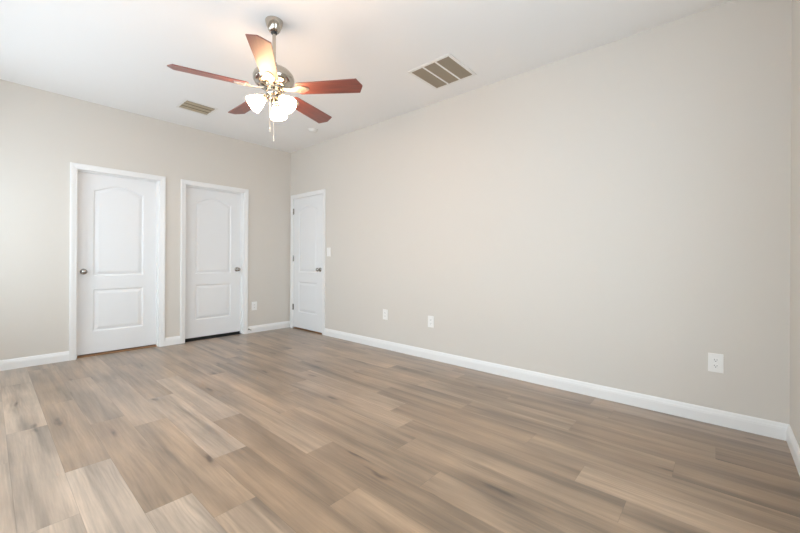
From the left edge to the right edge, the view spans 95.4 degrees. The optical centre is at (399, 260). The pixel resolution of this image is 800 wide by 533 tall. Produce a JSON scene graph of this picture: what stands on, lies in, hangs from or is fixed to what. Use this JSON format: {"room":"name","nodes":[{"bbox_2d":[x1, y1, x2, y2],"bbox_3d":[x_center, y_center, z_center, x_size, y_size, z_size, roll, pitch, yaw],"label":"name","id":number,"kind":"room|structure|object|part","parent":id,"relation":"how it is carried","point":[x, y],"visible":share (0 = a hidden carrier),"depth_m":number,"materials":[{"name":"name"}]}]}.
{"room":"empty bedroom","nodes":[
{"label":"empty bedroom","id":0,"kind":"room"},
{"bbox_2d":[0,79,290,359],"bbox_3d":[-3.042,-0.331,4.464,0.120,2.790,3.985,0,0,41],"label":"wall","id":1,"kind":"structure","parent":0,"point":[42,132],"depth_m":3.87,"materials":[{"name":"white paint"}]},
{"bbox_2d":[0,351,68,370],"bbox_3d":[-3.868,1.010,3.431,0.014,0.100,1.112,0,0,41],"label":"baseboard","id":2,"kind":"structure","parent":1,"relation":"attached to","point":[22,362],"depth_m":3.65,"materials":[{"name":"white wood"}]},
{"bbox_2d":[77,172,156,355],"bbox_3d":[-3.257,0.034,4.226,0.103,2.013,0.756,0,0,41],"label":"door","id":3,"kind":"structure","parent":1,"relation":"in","point":[116,292],"depth_m":4.21,"materials":[{"name":"white paint"}]},
{"bbox_2d":[69,162,165,360],"bbox_3d":[-3.248,0.014,4.218,0.138,2.098,0.882,0,0,41],"label":"door frame","id":4,"kind":"structure","parent":1,"relation":"attached to","point":[75,168],"depth_m":4.12,"materials":[{"name":"white wood"}]},
{"bbox_2d":[165,336,179,345],"bbox_3d":[-2.862,1.015,4.575,0.014,0.100,0.172,0,0,41],"label":"baseboard","id":5,"kind":"structure","parent":1,"relation":"attached to","point":[175,340],"depth_m":4.57,"materials":[{"name":"white wood"}]},
{"bbox_2d":[185,187,240,338],"bbox_3d":[-2.561,0.032,5.018,0.103,2.001,0.756,0,0,41],"label":"door","id":6,"kind":"structure","parent":1,"relation":"in","point":[213,218],"depth_m":5.01,"materials":[{"name":"white paint"}]},
{"bbox_2d":[180,179,248,343],"bbox_3d":[-2.552,0.018,5.009,0.138,2.098,0.882,0,0,41],"label":"door frame","id":7,"kind":"structure","parent":1,"relation":"attached to","point":[244,193],"depth_m":5.16,"materials":[{"name":"white wood"}]},
{"bbox_2d":[252,302,256,309],"bbox_3d":[-2.154,0.677,5.383,0.008,0.124,0.078,0,0,41],"label":"wall outlet","id":8,"kind":"object","parent":1,"relation":"attached to","point":[254,304],"visible":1,"depth_m":5.38,"materials":[{"name":"white plastic"}]},
{"bbox_2d":[248,321,289,332],"bbox_3d":[-1.992,1.020,5.564,0.014,0.100,0.697,0,0,41],"label":"baseboard","id":9,"kind":"structure","parent":1,"relation":"attached to","point":[272,326],"depth_m":5.54,"materials":[{"name":"white wood"}]},
{"bbox_2d":[78,331,238,355],"bbox_3d":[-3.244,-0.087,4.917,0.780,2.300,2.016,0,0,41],"label":"threshold","id":10,"kind":"structure","parent":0,"point":[237,331],"depth_m":5.01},
{"bbox_2d":[0,0,732,152],"bbox_3d":[-0.926,-1.764,2.610,5.734,0.100,3.985,0,0,41],"label":"ceiling","id":11,"kind":"structure","parent":0,"point":[117,54],"depth_m":2.90,"materials":[{"name":"white paint"}]},
{"bbox_2d":[176,99,217,115],"bbox_3d":[-2.291,-1.718,4.107,0.307,0.007,0.338,0,0,41],"label":"ceiling vent","id":12,"kind":"object","parent":11,"relation":"in","point":[186,104],"visible":1,"depth_m":4.09,"materials":[{"name":"white metal"}]},
{"bbox_2d":[167,16,361,141],"bbox_3d":[-0.942,-1.275,2.646,1.191,0.879,1.230,0,0,41],"label":"ceiling fan","id":13,"kind":"object","parent":11,"relation":"hanging from","point":[274,79],"visible":1,"depth_m":2.55,"materials":[{"name":"brown wood"}]},
{"bbox_3d":[-1.262,-1.224,2.407,0.472,0.007,0.140,0,13,-30],"label":"blade","id":14,"kind":"part","parent":13,"relation":"part of","materials":[{"name":"brown wood"}]},
{"bbox_3d":[-1.209,-1.224,2.887,0.472,0.007,0.140,0,13,42],"label":"blade","id":15,"kind":"part","parent":13,"relation":"part of","materials":[{"name":"brown wood"}]},
{"bbox_3d":[-1.011,-1.101,2.547,0.121,0.128,0.129,0,0,41],"label":"lamp shade","id":16,"kind":"part","parent":13,"relation":"part of","materials":[{"name":"white glass"}]},
{"bbox_3d":[-0.822,-1.222,2.208,0.140,0.007,0.472,14,-3,-11],"label":"blade","id":17,"kind":"part","parent":13,"relation":"part of","materials":[{"name":"brown wood"}]},
{"bbox_3d":[-0.890,-1.007,2.563,0.004,0.285,0.014,0,0,-14],"label":"pull chain","id":18,"kind":"part","parent":13,"relation":"part of","materials":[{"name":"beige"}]},
{"bbox_3d":[-0.914,-1.100,2.740,0.124,0.128,0.124,0,0,41],"label":"lamp shade","id":19,"kind":"part","parent":13,"relation":"part of","materials":[{"name":"white glass"}]},
{"bbox_3d":[-0.811,-1.117,2.567,0.067,0.065,0.047,0,0,41],"label":"bulb","id":20,"kind":"part","parent":13,"relation":"part of","materials":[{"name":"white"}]},
{"bbox_3d":[-0.794,-1.099,2.561,0.129,0.128,0.121,0,0,41],"label":"lamp shade","id":21,"kind":"part","parent":13,"relation":"part of","materials":[{"name":"white glass"}]},
{"bbox_3d":[-0.736,-1.221,2.985,0.140,0.007,0.472,-14,-6,24],"label":"blade","id":22,"kind":"part","parent":13,"relation":"part of","materials":[{"name":"brown wood"}]},
{"bbox_3d":[-0.497,-1.220,2.565,0.472,0.007,0.140,0,-13,6],"label":"blade","id":23,"kind":"part","parent":13,"relation":"part of","materials":[{"name":"brown wood"}]},
{"bbox_2d":[308,128,317,132],"bbox_3d":[-1.142,-1.697,4.776,0.124,0.037,0.124,0,0,41],"label":"smoke detector","id":24,"kind":"object","parent":11,"relation":"attached to","point":[311,130],"visible":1,"depth_m":4.74,"materials":[{"name":"white plastic"}]},
{"bbox_2d":[408,53,476,89],"bbox_3d":[0.384,-1.702,3.313,0.454,0.010,0.449,0,0,41],"label":"ceiling vent","id":25,"kind":"object","parent":11,"relation":"in","point":[446,70],"visible":1,"depth_m":3.29,"materials":[{"name":"white metal"}]},
{"bbox_3d":[0.281,-1.701,3.404,0.122,0.007,0.393,0,0,41],"label":"louver panel","id":26,"kind":"part","parent":25,"relation":"part of","materials":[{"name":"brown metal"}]},
{"bbox_3d":[0.384,-1.700,3.313,0.113,0.007,0.393,0,0,41],"label":"louver panel","id":27,"kind":"part","parent":25,"relation":"part of","materials":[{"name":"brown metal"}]},
{"bbox_3d":[0.488,-1.700,3.222,0.122,0.007,0.393,0,0,41],"label":"louver panel","id":28,"kind":"part","parent":25,"relation":"part of","materials":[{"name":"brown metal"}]},
{"bbox_2d":[0,327,799,532],"bbox_3d":[-0.941,1.136,2.610,5.732,0.120,3.985,0,0,41],"label":"floor","id":29,"kind":"structure","parent":0,"point":[283,430],"depth_m":2.03,"materials":[{"name":"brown wood"}]},
{"bbox_2d":[77,345,156,357],"bbox_3d":[-3.277,1.058,4.238,0.074,0.010,0.762,0,0,41],"label":"threshold","id":30,"kind":"object","parent":29,"relation":"on","point":[108,352],"visible":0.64,"depth_m":4.20,"materials":[{"name":"brown wood"}]},
{"bbox_2d":[185,333,241,341],"bbox_3d":[-2.577,1.065,5.027,0.084,0.003,0.762,0,0,41],"label":"threshold","id":31,"kind":"object","parent":29,"relation":"on","point":[234,333],"visible":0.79,"depth_m":5.00,"materials":[{"name":"grey rubber"}]},
{"bbox_2d":[293,327,321,333],"bbox_3d":[-1.385,1.070,5.543,0.762,0.006,0.066,0,0,41],"label":"threshold","id":32,"kind":"object","parent":29,"relation":"on","point":[293,327],"visible":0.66,"depth_m":5.52,"materials":[{"name":"brown wood"}]},
{"bbox_2d":[290,0,791,423],"bbox_3d":[0.388,-0.312,4.022,5.614,2.790,0.120,0,0,41],"label":"wall","id":33,"kind":"structure","parent":0,"point":[616,214],"depth_m":2.89,"materials":[{"name":"white paint"}]},
{"bbox_2d":[292,194,322,332],"bbox_3d":[-1.418,0.045,5.510,0.770,2.013,0.103,0,0,41],"label":"door","id":34,"kind":"structure","parent":33,"relation":"in","point":[307,211],"depth_m":5.51,"materials":[{"name":"white paint"}]},
{"bbox_2d":[290,189,325,334],"bbox_3d":[-1.370,0.024,5.554,0.882,2.098,0.138,0,0,41],"label":"door frame","id":35,"kind":"structure","parent":33,"relation":"attached to","point":[322,191],"depth_m":5.50,"materials":[{"name":"white wood"}]},
{"bbox_2d":[327,248,330,255],"bbox_3d":[-1.014,-0.117,5.167,0.078,0.124,0.011,0,0,41],"label":"light switch","id":36,"kind":"object","parent":33,"relation":"attached to","point":[328,249],"visible":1,"depth_m":5.16,"materials":[{"name":"white plastic"}]},
{"bbox_2d":[383,309,387,319],"bbox_3d":[-0.181,0.662,4.432,0.078,0.124,0.008,0,0,41],"label":"wall outlet","id":37,"kind":"object","parent":33,"relation":"attached to","point":[385,312],"visible":1,"depth_m":4.42,"materials":[{"name":"white plastic"}]},
{"bbox_2d":[428,316,433,327],"bbox_3d":[0.336,0.673,3.977,0.078,0.124,0.008,0,0,41],"label":"wall outlet","id":38,"kind":"object","parent":33,"relation":"attached to","point":[430,318],"visible":1,"depth_m":3.97,"materials":[{"name":"white plastic"}]},
{"bbox_2d":[324,328,788,440],"bbox_3d":[0.635,1.034,3.708,4.576,0.100,0.014,0,0,41],"label":"baseboard","id":39,"kind":"structure","parent":33,"relation":"attached to","point":[773,429],"depth_m":2.87,"materials":[{"name":"white wood"}]},
{"bbox_2d":[708,353,723,372],"bbox_3d":[2.103,0.685,2.424,0.078,0.124,0.008,0,0,41],"label":"wall outlet","id":40,"kind":"object","parent":33,"relation":"attached to","point":[715,361],"visible":1,"depth_m":2.42,"materials":[{"name":"white plastic"}]},
{"bbox_2d":[790,0,799,447],"bbox_3d":[1.135,-0.308,0.712,0.120,2.790,3.865,0,0,41],"label":"wall","id":41,"kind":"structure","parent":0,"point":[795,80],"depth_m":2.07,"materials":[{"name":"white paint"}]},
{"bbox_2d":[786,424,799,475],"bbox_3d":[1.117,1.037,0.801,0.014,0.100,3.745,0,0,41],"label":"baseboard","id":42,"kind":"structure","parent":41,"relation":"attached to","point":[794,448],"depth_m":2.00,"materials":[{"name":"white wood"}]}
]}

